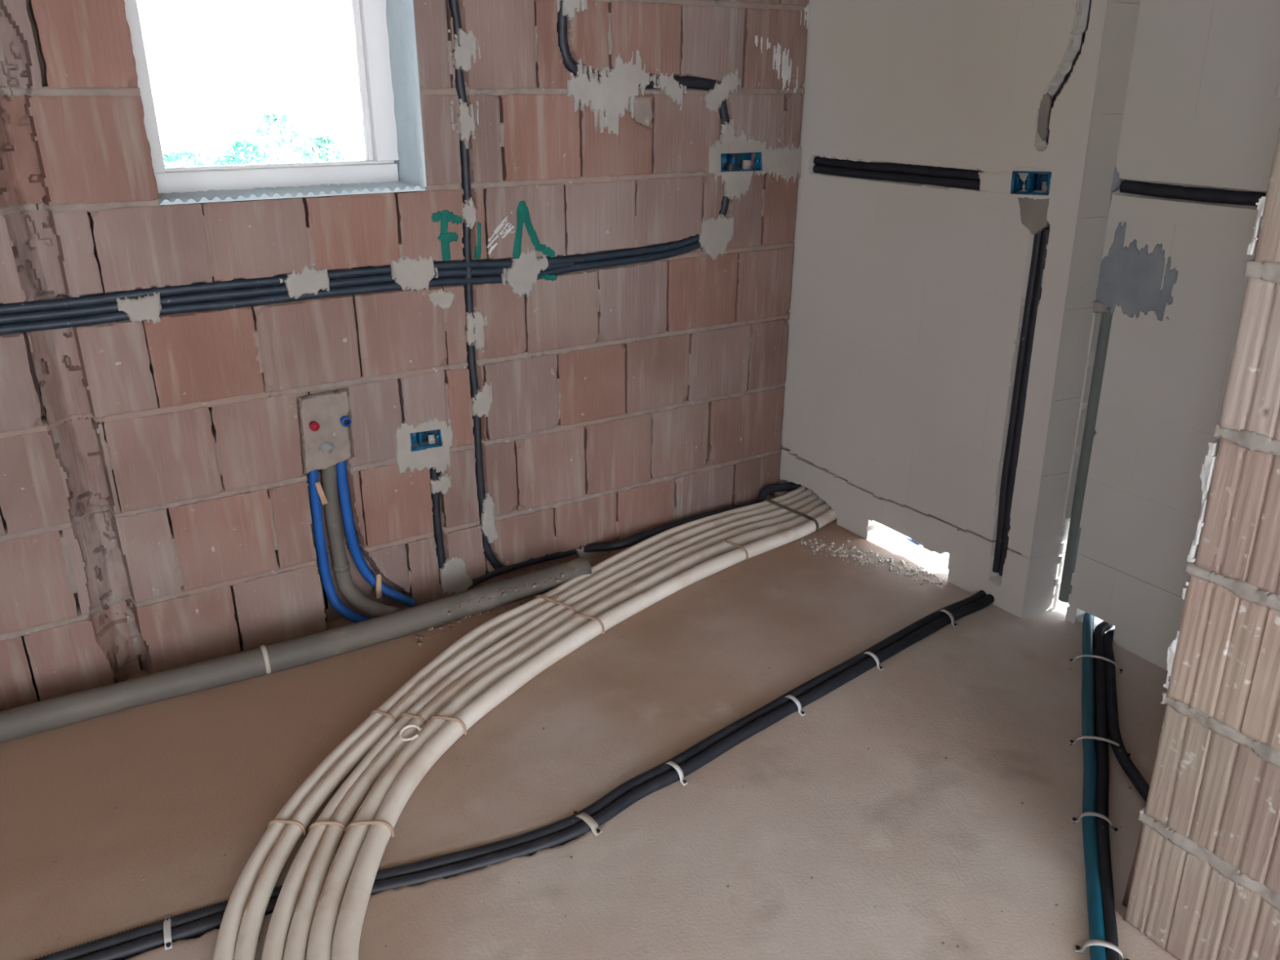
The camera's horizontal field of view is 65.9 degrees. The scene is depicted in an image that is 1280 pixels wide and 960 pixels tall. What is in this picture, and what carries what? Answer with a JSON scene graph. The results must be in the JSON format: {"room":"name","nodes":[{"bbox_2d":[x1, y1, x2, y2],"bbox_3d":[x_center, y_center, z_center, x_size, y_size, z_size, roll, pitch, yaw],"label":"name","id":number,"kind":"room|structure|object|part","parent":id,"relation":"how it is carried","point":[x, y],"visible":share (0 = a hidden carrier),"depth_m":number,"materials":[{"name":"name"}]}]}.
{"room":"building under construction","nodes":[
{"label":"building under construction","id":0,"kind":"room"},
{"bbox_2d":[0,0,810,711],"bbox_3d":[-1.423,-0.685,2.220,4.724,2.720,0.256,-13,26,-30],"label":"wall","id":1,"kind":"structure","parent":0,"point":[156,514],"depth_m":2.68,"materials":[{"name":"brick"}]},
{"bbox_2d":[124,0,399,193],"bbox_3d":[-0.962,-1.203,2.426,0.684,0.952,0.070,-13,26,-30],"label":"window","id":2,"kind":"structure","parent":1,"relation":"in","point":[370,36],"depth_m":2.59,"materials":[{"name":"paint"}]},
{"bbox_3d":[-1.216,-1.170,2.264,0.082,0.892,0.070,-13,26,-30],"label":"rail","id":3,"kind":"part","parent":2,"relation":"part of","materials":[{"name":"paint"}]},
{"bbox_3d":[-0.969,-1.195,2.438,0.518,0.794,0.004,-13,26,-30],"label":"pane","id":4,"kind":"part","parent":2,"relation":"part of","materials":[{"name":"clear glass"}]},
{"bbox_3d":[-0.956,-0.795,2.598,0.639,0.068,0.070,-13,26,-30],"label":"rail","id":5,"kind":"part","parent":2,"relation":"part of","materials":[{"name":"paint"}]},
{"bbox_3d":[-0.710,-1.294,2.564,0.084,0.884,0.070,-13,26,-30],"label":"rail","id":6,"kind":"part","parent":2,"relation":"part of","materials":[{"name":"paint"}]},
{"bbox_2d":[0,262,574,324],"bbox_3d":[-0.892,-0.488,2.535,1.643,0.038,0.026,-13,26,-30],"label":"conduit","id":7,"kind":"object","parent":1,"relation":"attached to","point":[9,318],"visible":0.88,"depth_m":2.44,"materials":[{"name":"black plastic"}]},
{"bbox_3d":[-0.889,-0.738,2.524,0.650,0.014,0.168,-13,26,-30],"label":"window sill","id":8,"kind":"part","parent":1,"relation":"part of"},
{"bbox_2d":[309,421,319,431],"bbox_3d":[-0.882,-0.150,2.661,0.025,0.025,0.055,-13,26,-30],"label":"outlet","id":9,"kind":"object","parent":1,"relation":"attached to","point":[314,426],"visible":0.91,"depth_m":2.64,"materials":[{"name":"red plastic"}]},
{"bbox_2d":[318,441,335,453],"bbox_3d":[-0.861,-0.085,2.706,0.058,0.058,0.051,-13,26,-30],"label":"outlet","id":10,"kind":"object","parent":1,"relation":"attached to","point":[326,446],"visible":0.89,"depth_m":2.69,"materials":[{"name":"grey plastic"}]},
{"bbox_2d":[307,469,372,622],"bbox_3d":[-0.850,0.184,2.785,0.160,0.492,0.038,11,24,24],"label":"insulated pipe","id":11,"kind":"object","parent":1,"relation":"attached to","point":[313,476],"visible":0.95,"depth_m":2.81,"materials":[{"name":"blue plastic"}]},
{"bbox_2d":[314,480,328,505],"bbox_3d":[-0.886,0.036,2.744,0.027,0.066,0.018,-13,26,-30],"label":"wedge","id":12,"kind":"object","parent":11,"relation":"attached to","point":[322,495],"visible":1,"depth_m":2.74,"materials":[{"name":"brown wood"}]},
{"bbox_2d":[340,415,351,426],"bbox_3d":[-0.811,-0.165,2.704,0.028,0.028,0.055,-13,26,-30],"label":"outlet","id":13,"kind":"object","parent":1,"relation":"attached to","point":[345,421],"visible":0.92,"depth_m":2.68,"materials":[{"name":"blue plastic"}]},
{"bbox_2d":[0,234,699,315],"bbox_3d":[-0.674,-0.565,2.652,2.156,0.068,0.027,-13,26,-30],"label":"conduit","id":14,"kind":"object","parent":1,"relation":"attached to","point":[6,308],"visible":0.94,"depth_m":2.48,"materials":[{"name":"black plastic"}]},
{"bbox_2d":[0,240,701,334],"bbox_3d":[-0.674,-0.537,2.663,2.156,0.084,0.026,-13,26,-30],"label":"conduit","id":15,"kind":"object","parent":1,"relation":"attached to","point":[120,316],"visible":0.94,"depth_m":2.55,"materials":[{"name":"black plastic"}]},
{"bbox_2d":[336,460,416,607],"bbox_3d":[-0.763,0.156,2.870,0.188,0.495,0.044,-3,22,-7],"label":"insulated pipe","id":16,"kind":"object","parent":1,"relation":"attached to","point":[341,469],"visible":0.97,"depth_m":2.85,"materials":[{"name":"blue plastic"}]},
{"bbox_2d":[374,573,382,598],"bbox_3d":[-0.773,0.314,2.917,0.023,0.074,0.018,-13,26,-30],"label":"wedge","id":17,"kind":"object","parent":16,"relation":"attached to","point":[378,590],"visible":1,"depth_m":2.91,"materials":[{"name":"brown wood"}]},
{"bbox_2d":[409,429,443,451],"bbox_3d":[-0.630,-0.124,2.871,0.101,0.064,0.050,-13,26,-30],"label":"box","id":18,"kind":"object","parent":1,"relation":"attached to","point":[419,437],"visible":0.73,"depth_m":2.88,"materials":[{"name":"blue plastic"}]},
{"bbox_2d":[429,467,444,570],"bbox_3d":[-0.610,0.114,2.978,0.032,0.410,0.025,-13,26,-30],"label":"conduit","id":19,"kind":"object","parent":1,"relation":"attached to","point":[435,497],"visible":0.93,"depth_m":2.98,"materials":[{"name":"black plastic"}]},
{"bbox_2d":[448,0,501,568],"bbox_3d":[-0.468,-0.515,2.818,0.077,1.755,0.028,-13,26,-30],"label":"conduit","id":20,"kind":"object","parent":1,"relation":"attached to","point":[454,7],"visible":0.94,"depth_m":2.80,"materials":[{"name":"black plastic"}]},
{"bbox_2d":[556,0,738,158],"bbox_3d":[0.042,-1.207,2.888,0.644,0.527,0.033,-13,26,-30],"label":"conduit","id":21,"kind":"object","parent":1,"relation":"attached to","point":[562,24],"visible":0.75,"depth_m":2.88,"materials":[{"name":"black plastic"}]},
{"bbox_2d":[719,163,735,216],"bbox_3d":[0.246,-0.886,3.161,0.132,0.243,0.031,-13,26,-30],"label":"conduit","id":22,"kind":"object","parent":1,"relation":"attached to","point":[730,166],"visible":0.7,"depth_m":3.16,"materials":[{"name":"black plastic"}]},
{"bbox_2d":[720,151,762,172],"bbox_3d":[0.309,-1.017,3.155,0.176,0.063,0.050,-13,26,-30],"label":"box","id":23,"kind":"object","parent":1,"relation":"attached to","point":[744,161],"visible":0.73,"depth_m":3.18,"materials":[{"name":"blue plastic"}]},
{"bbox_2d":[0,490,1177,959],"bbox_3d":[0.349,1.557,0.153,4.730,0.104,6.478,-13,26,-30],"label":"floor","id":24,"kind":"structure","parent":0,"point":[870,828],"depth_m":2.16,"materials":[{"name":"concrete"}]},
{"bbox_2d":[163,914,172,950],"bbox_3d":[-0.861,0.823,1.800,0.012,0.016,0.084,-10,24,-23],"label":"strap","id":25,"kind":"object","parent":24,"relation":"on","point":[166,923],"visible":1,"depth_m":1.79,"materials":[{"name":"white plastic"}]},
{"bbox_2d":[0,556,591,742],"bbox_3d":[-0.919,0.451,2.632,1.784,0.074,0.110,-13,26,-29],"label":"pipe","id":26,"kind":"object","parent":24,"relation":"on","point":[61,711],"visible":0.98,"depth_m":2.56,"materials":[{"name":"grey plastic"}]},
{"bbox_2d":[259,644,271,674],"bbox_3d":[-0.979,0.463,2.578,0.013,0.064,0.082,-11,25,-27],"label":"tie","id":27,"kind":"object","parent":26,"relation":"on","point":[264,652],"visible":0.95,"depth_m":2.55,"materials":[{"name":"white plastic"}]},
{"bbox_2d":[447,566,584,614],"bbox_3d":[-0.357,0.315,2.855,0.450,0.010,0.066,-13,26,-30],"label":"debris","id":28,"kind":"object","parent":26,"relation":"on","point":[562,575],"visible":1,"depth_m":2.86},
{"bbox_2d":[321,464,401,617],"bbox_3d":[-0.789,0.180,2.788,0.241,0.442,0.054,13,25,28],"label":"waste riser","id":29,"kind":"object","parent":24,"relation":"on","point":[340,566],"visible":0.92,"depth_m":2.82,"materials":[{"name":"grey plastic"}]},
{"bbox_2d":[414,560,591,645],"bbox_3d":[-0.386,0.356,2.959,0.686,0.012,0.146,-18,29,-38],"label":"crumbs","id":30,"kind":"object","parent":24,"relation":"on","point":[440,628],"visible":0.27,"depth_m":2.82,"materials":[{"name":"ceramic"}]},
{"bbox_2d":[212,485,805,959],"bbox_3d":[-0.038,0.661,2.137,1.395,0.063,4.191,3,22,8],"label":"insulated pipe","id":31,"kind":"object","parent":24,"relation":"on","point":[225,944],"visible":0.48,"depth_m":2.29,"materials":[{"name":"white plastic"}]},
{"bbox_2d":[266,818,306,835],"bbox_3d":[-0.725,0.710,2.023,0.083,0.034,0.008,3,22,5],"label":"tie","id":32,"kind":"object","parent":31,"relation":"attached to","point":[300,824],"visible":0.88,"depth_m":2.02,"materials":[{"name":"beige plastic"}]},
{"bbox_2d":[370,709,396,724],"bbox_3d":[-0.615,0.570,2.369,0.081,0.034,0.008,11,24,24],"label":"tie","id":33,"kind":"object","parent":31,"relation":"attached to","point":[378,711],"visible":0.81,"depth_m":2.36,"materials":[{"name":"beige plastic"}]},
{"bbox_2d":[535,595,577,613],"bbox_3d":[-0.243,0.367,2.871,0.169,0.036,0.008,17,27,35],"label":"tie","id":34,"kind":"object","parent":31,"relation":"attached to","point":[573,609],"visible":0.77,"depth_m":2.86,"materials":[{"name":"beige plastic"}]},
{"bbox_2d":[763,498,818,531],"bbox_3d":[0.531,0.115,3.490,0.011,0.043,0.284,-14,26,-32],"label":"tie","id":35,"kind":"object","parent":31,"relation":"attached to","point":[806,516],"visible":0.98,"depth_m":3.46,"materials":[{"name":"plastic"}]},
{"bbox_2d":[31,590,986,959],"bbox_3d":[-0.432,0.720,2.056,3.671,0.050,0.291,-12,25,-28],"label":"conduit","id":36,"kind":"object","parent":24,"relation":"on","point":[83,949],"visible":0.66,"depth_m":2.05,"materials":[{"name":"black plastic"}]},
{"bbox_2d":[233,488,812,959],"bbox_3d":[-0.009,0.667,2.125,1.387,0.061,4.156,3,22,7],"label":"insulated pipe","id":37,"kind":"object","parent":24,"relation":"on","point":[255,910],"visible":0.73,"depth_m":2.31,"materials":[{"name":"white plastic"}]},
{"bbox_2d":[71,594,994,959],"bbox_3d":[-0.418,0.730,2.034,3.677,0.050,0.292,-12,25,-28],"label":"conduit","id":38,"kind":"object","parent":24,"relation":"on","point":[134,948],"visible":0.89,"depth_m":2.10,"materials":[{"name":"black plastic"}]},
{"bbox_2d":[261,493,818,959],"bbox_3d":[0.033,0.675,2.108,1.370,0.061,4.116,3,22,7],"label":"insulated pipe","id":39,"kind":"object","parent":24,"relation":"on","point":[282,914],"visible":0.59,"depth_m":2.30,"materials":[{"name":"white plastic"}]},
{"bbox_2d":[398,712,426,724],"bbox_3d":[-0.542,0.574,2.355,0.080,0.035,0.008,8,24,19],"label":"tie","id":40,"kind":"object","parent":39,"relation":"attached to","point":[410,715],"visible":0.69,"depth_m":2.35,"materials":[{"name":"beige plastic"}]},
{"bbox_2d":[283,497,826,959],"bbox_3d":[0.061,0.681,2.091,1.375,0.062,4.077,3,22,7],"label":"insulated pipe","id":41,"kind":"object","parent":24,"relation":"on","point":[296,944],"visible":0.7,"depth_m":2.27,"materials":[{"name":"white plastic"}]},
{"bbox_2d":[308,821,346,835],"bbox_3d":[-0.638,0.711,2.017,0.079,0.035,0.008,-1,22,-2],"label":"tie","id":42,"kind":"object","parent":41,"relation":"attached to","point":[317,823],"visible":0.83,"depth_m":2.01,"materials":[{"name":"beige plastic"}]},
{"bbox_2d":[399,724,421,741],"bbox_3d":[-0.533,0.585,2.283,0.048,0.015,0.050,0,22,0],"label":"loop","id":43,"kind":"object","parent":41,"relation":"attached to","point":[406,726],"visible":1,"depth_m":2.28,"materials":[{"name":"white plastic"}]},
{"bbox_2d":[306,502,831,959],"bbox_3d":[0.101,0.690,2.070,1.366,0.063,4.030,3,22,7],"label":"insulated pipe","id":44,"kind":"object","parent":24,"relation":"on","point":[326,912],"visible":0.74,"depth_m":2.37,"materials":[{"name":"white plastic"}]},
{"bbox_2d":[345,820,395,837],"bbox_3d":[-0.551,0.711,2.010,0.101,0.042,0.008,0,22,0],"label":"tie","id":45,"kind":"object","parent":44,"relation":"attached to","point":[388,825],"visible":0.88,"depth_m":2.00,"materials":[{"name":"beige plastic"}]},
{"bbox_2d":[428,715,466,734],"bbox_3d":[-0.457,0.578,2.337,0.101,0.044,0.008,7,23,15],"label":"tie","id":46,"kind":"object","parent":44,"relation":"attached to","point":[445,717],"visible":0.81,"depth_m":2.33,"materials":[{"name":"beige plastic"}]},
{"bbox_2d":[573,613,604,634],"bbox_3d":[-0.147,0.399,2.779,0.113,0.043,0.008,14,26,30],"label":"tie","id":47,"kind":"object","parent":44,"relation":"attached to","point":[598,620],"visible":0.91,"depth_m":2.76,"materials":[{"name":"beige plastic"}]},
{"bbox_2d":[720,539,748,559],"bbox_3d":[0.304,0.224,3.219,0.008,0.042,0.128,-20,30,-40],"label":"tie","id":48,"kind":"object","parent":44,"relation":"attached to","point":[723,540],"visible":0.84,"depth_m":3.19,"materials":[{"name":"beige plastic"}]},
{"bbox_2d":[330,508,836,959],"bbox_3d":[0.139,0.698,2.048,1.367,0.064,3.984,3,22,7],"label":"insulated pipe","id":49,"kind":"object","parent":24,"relation":"on","point":[349,922],"visible":0.83,"depth_m":2.37,"materials":[{"name":"white plastic"}]},
{"bbox_2d":[570,811,603,836],"bbox_3d":[-0.112,0.716,2.068,0.018,0.022,0.084,-19,29,-39],"label":"strap","id":50,"kind":"object","parent":24,"relation":"attached to","point":[584,816],"visible":0.94,"depth_m":2.05,"materials":[{"name":"white plastic"}]},
{"bbox_2d":[468,482,801,587],"bbox_3d":[0.027,0.181,3.368,1.337,0.113,0.125,-11,25,-26],"label":"conduit","id":51,"kind":"object","parent":24,"relation":"on","point":[599,547],"visible":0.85,"depth_m":3.29,"materials":[{"name":"black plastic"}]},
{"bbox_2d":[665,760,688,785],"bbox_3d":[0.075,0.651,2.210,0.012,0.036,0.082,-18,28,-38],"label":"strap","id":52,"kind":"object","parent":24,"relation":"attached to","point":[673,764],"visible":0.93,"depth_m":2.19,"materials":[{"name":"white plastic"}]},
{"bbox_2d":[765,494,773,499],"bbox_3d":[0.476,0.069,3.654,0.022,0.024,0.028,-11,25,-26],"label":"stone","id":53,"kind":"object","parent":24,"relation":"on","point":[769,496],"visible":0.39,"depth_m":3.64,"materials":[{"name":"brown stone"}]},
{"bbox_2d":[773,490,786,497],"bbox_3d":[0.520,0.057,3.664,0.035,0.037,0.044,12,25,26],"label":"stone","id":54,"kind":"object","parent":24,"relation":"on","point":[776,493],"visible":0.4,"depth_m":3.65,"materials":[{"name":"stone"}]},
{"bbox_2d":[785,694,805,715],"bbox_3d":[0.377,0.555,2.451,0.012,0.036,0.082,-17,28,-37],"label":"strap","id":55,"kind":"object","parent":24,"relation":"attached to","point":[795,700],"visible":0.9,"depth_m":2.43,"materials":[{"name":"white plastic"}]},
{"bbox_2d":[863,651,884,671],"bbox_3d":[0.615,0.480,2.639,0.012,0.036,0.082,-17,28,-37],"label":"strap","id":56,"kind":"object","parent":24,"relation":"attached to","point":[880,668],"visible":0.9,"depth_m":2.62,"materials":[{"name":"white plastic"}]},
{"bbox_2d":[800,536,948,588],"bbox_3d":[0.760,0.256,3.224,0.532,0.008,0.164,15,26,32],"label":"crumbs","id":57,"kind":"object","parent":24,"relation":"on","point":[914,569],"visible":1,"depth_m":3.20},
{"bbox_2d":[939,609,957,626],"bbox_3d":[0.881,0.395,2.850,0.012,0.036,0.082,-14,26,-32],"label":"strap","id":58,"kind":"object","parent":24,"relation":"attached to","point":[948,613],"visible":0.88,"depth_m":2.83,"materials":[{"name":"white plastic"}]},
{"bbox_2d":[1081,612,1106,959],"bbox_3d":[0.965,0.885,1.647,0.443,0.030,2.972,3,22,6],"label":"conduit","id":59,"kind":"object","parent":24,"relation":"on","point":[1095,904],"visible":0.9,"depth_m":2.12,"materials":[{"name":"teal plastic"}]},
{"bbox_2d":[1071,812,1118,833],"bbox_3d":[0.954,0.715,2.067,0.090,0.036,0.010,9,24,20],"label":"strap","id":60,"kind":"object","parent":24,"relation":"attached to","point":[1073,820],"visible":1,"depth_m":2.06,"materials":[{"name":"grey plastic"}]},
{"bbox_2d":[1068,654,1122,673],"bbox_3d":[1.216,0.487,2.631,0.132,0.036,0.010,9,24,21],"label":"strap","id":61,"kind":"object","parent":24,"relation":"attached to","point":[1070,660],"visible":1,"depth_m":2.62,"materials":[{"name":"white plastic"}]},
{"bbox_2d":[1068,735,1130,758],"bbox_3d":[1.074,0.619,2.304,0.132,0.036,0.010,10,24,21],"label":"strap","id":62,"kind":"object","parent":24,"relation":"attached to","point":[1071,742],"visible":0.81,"depth_m":2.30,"materials":[{"name":"grey plastic"}]},
{"bbox_2d":[1074,939,1129,959],"bbox_3d":[0.825,0.839,1.759,0.092,0.036,0.012,8,23,19],"label":"strap","id":63,"kind":"object","parent":24,"relation":"attached to","point":[1091,942],"visible":1,"depth_m":1.75,"materials":[{"name":"white plastic"}]},
{"bbox_2d":[1093,621,1119,959],"bbox_3d":[1.020,0.888,1.640,0.459,0.030,2.848,2,22,5],"label":"conduit","id":64,"kind":"object","parent":24,"relation":"on","point":[1100,700],"visible":0.86,"depth_m":2.14,"materials":[{"name":"black plastic"}]},
{"bbox_2d":[1102,629,1149,802],"bbox_3d":[1.224,0.539,2.500,0.098,0.029,0.906,8,23,18],"label":"conduit","id":65,"kind":"object","parent":24,"relation":"on","point":[1122,756],"visible":0.73,"depth_m":2.36,"materials":[{"name":"black plastic"}]},
{"bbox_2d":[778,0,1279,671],"bbox_3d":[2.381,-0.100,0.758,0.221,2.660,6.685,-13,26,-30],"label":"wall","id":66,"kind":"structure","parent":0,"point":[906,310],"depth_m":2.68,"materials":[{"name":"paint"}]},
{"bbox_2d":[813,164,980,190],"bbox_3d":[0.759,-0.913,2.968,0.027,0.033,0.677,-13,26,-30],"label":"conduit","id":67,"kind":"object","parent":66,"relation":"attached to","point":[856,173],"visible":1,"depth_m":2.93,"materials":[{"name":"black plastic"}]},
{"bbox_2d":[813,156,983,180],"bbox_3d":[0.759,-0.936,2.959,0.027,0.033,0.677,-13,26,-30],"label":"conduit","id":68,"kind":"object","parent":66,"relation":"attached to","point":[878,166],"visible":0.99,"depth_m":2.92,"materials":[{"name":"black plastic"}]},
{"bbox_2d":[991,230,1043,573],"bbox_3d":[1.055,-0.195,2.763,0.027,0.996,0.059,-13,26,-30],"label":"conduit","id":69,"kind":"object","parent":66,"relation":"attached to","point":[1037,238],"visible":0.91,"depth_m":2.74,"materials":[{"name":"black plastic"}]},
{"bbox_2d":[998,228,1049,576],"bbox_3d":[1.067,-0.186,2.741,0.027,0.996,0.059,-13,26,-30],"label":"conduit","id":70,"kind":"object","parent":66,"relation":"attached to","point":[1046,232],"visible":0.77,"depth_m":2.72,"materials":[{"name":"black plastic"}]},
{"bbox_2d":[1010,170,1051,195],"bbox_3d":[1.034,-0.775,2.575,0.050,0.065,0.120,-13,26,-30],"label":"box","id":71,"kind":"object","parent":66,"relation":"attached to","point":[1034,181],"visible":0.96,"depth_m":2.59,"materials":[{"name":"blue plastic"}]},
{"bbox_2d":[1045,0,1091,142],"bbox_3d":[1.063,-1.050,2.417,0.020,0.427,0.089,-13,26,-30],"label":"conduit","id":72,"kind":"object","parent":66,"relation":"attached to","point":[1061,86],"visible":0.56,"depth_m":2.44,"materials":[{"name":"black plastic"}]},
{"bbox_2d":[1058,310,1112,602],"bbox_3d":[1.233,-0.054,2.725,0.038,0.861,0.067,-13,26,-30],"label":"wall chase","id":73,"kind":"object","parent":66,"relation":"attached to","point":[1074,531],"visible":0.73,"depth_m":2.71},
{"bbox_2d":[1119,179,1266,206],"bbox_3d":[1.336,-0.665,2.304,0.032,0.034,0.452,-13,26,-30],"label":"conduit","id":74,"kind":"object","parent":66,"relation":"attached to","point":[1176,192],"visible":0.93,"depth_m":2.33,"materials":[{"name":"black plastic"}]},
{"bbox_2d":[1122,82,1279,959],"bbox_3d":[1.319,-0.442,1.502,0.886,2.600,0.380,-13,26,-30],"label":"wall","id":75,"kind":"structure","parent":0,"point":[1203,883],"depth_m":1.58,"materials":[{"name":"brick"}]},
{"label":"outside","id":76,"kind":"structure","parent":0,"visible":0},
{"bbox_2d":[154,102,1114,626],"bbox_3d":[-4.876,-3.090,11.525,80.000,0.106,100.000,-13,26,-30],"label":"ground","id":77,"kind":"structure","parent":76,"point":[208,129],"depth_m":30.72,"materials":[{"name":"white"}]},
{"bbox_2d":[162,149,226,167],"bbox_3d":[-6.896,-4.723,14.837,1.236,0.461,1.311,-19,29,-39],"label":"shrub","id":78,"kind":"object","parent":77,"relation":"on","point":[178,157],"visible":0.55,"depth_m":14.81,"materials":[{"name":"green plant"}]},
{"bbox_3d":[-6.873,-4.701,14.882,0.779,0.387,0.813,-13,26,-30],"label":"stem","id":79,"kind":"part","parent":78,"relation":"part of","materials":[{"name":"green plant"}]},
{"bbox_2d":[216,139,271,164],"bbox_3d":[-5.713,-4.590,14.284,0.774,0.638,0.869,-13,26,-30],"label":"shrub","id":80,"kind":"object","parent":77,"relation":"on","point":[234,155],"visible":0.6,"depth_m":14.15,"materials":[{"name":"green plant"}]},
{"bbox_3d":[-5.692,-4.548,14.300,0.457,0.549,0.477,-13,26,-30],"label":"stem","id":81,"kind":"part","parent":80,"relation":"part of","materials":[{"name":"green plant"}]},
{"bbox_2d":[240,111,315,164],"bbox_3d":[-4.937,-4.494,13.486,0.980,1.069,0.892,3,22,7],"label":"shrub","id":82,"kind":"object","parent":77,"relation":"on","point":[266,118],"visible":0.68,"depth_m":13.33,"materials":[{"name":"green plant"}]},
{"bbox_3d":[-4.891,-4.410,13.522,0.568,0.888,0.593,-13,26,-30],"label":"stem","id":83,"kind":"part","parent":82,"relation":"part of","materials":[{"name":"green plant"}]},
{"bbox_2d":[302,133,345,162],"bbox_3d":[-4.079,-4.081,12.834,0.610,0.805,0.586,-13,26,-30],"label":"shrub","id":84,"kind":"object","parent":77,"relation":"on","point":[319,142],"visible":0.56,"depth_m":12.66,"materials":[{"name":"green plant"}]},
{"bbox_3d":[-4.064,-4.012,12.838,0.350,0.674,0.365,-13,26,-30],"label":"stem","id":85,"kind":"part","parent":84,"relation":"part of","materials":[{"name":"green plant"}]},
{"bbox_2d":[905,537,919,545],"bbox_3d":[0.871,0.183,3.435,0.018,0.041,0.271,-13,26,-30],"label":"pipe","id":86,"kind":"object","parent":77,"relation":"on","point":[907,538],"visible":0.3,"depth_m":3.35,"materials":[{"name":"blue plastic"}]}
]}

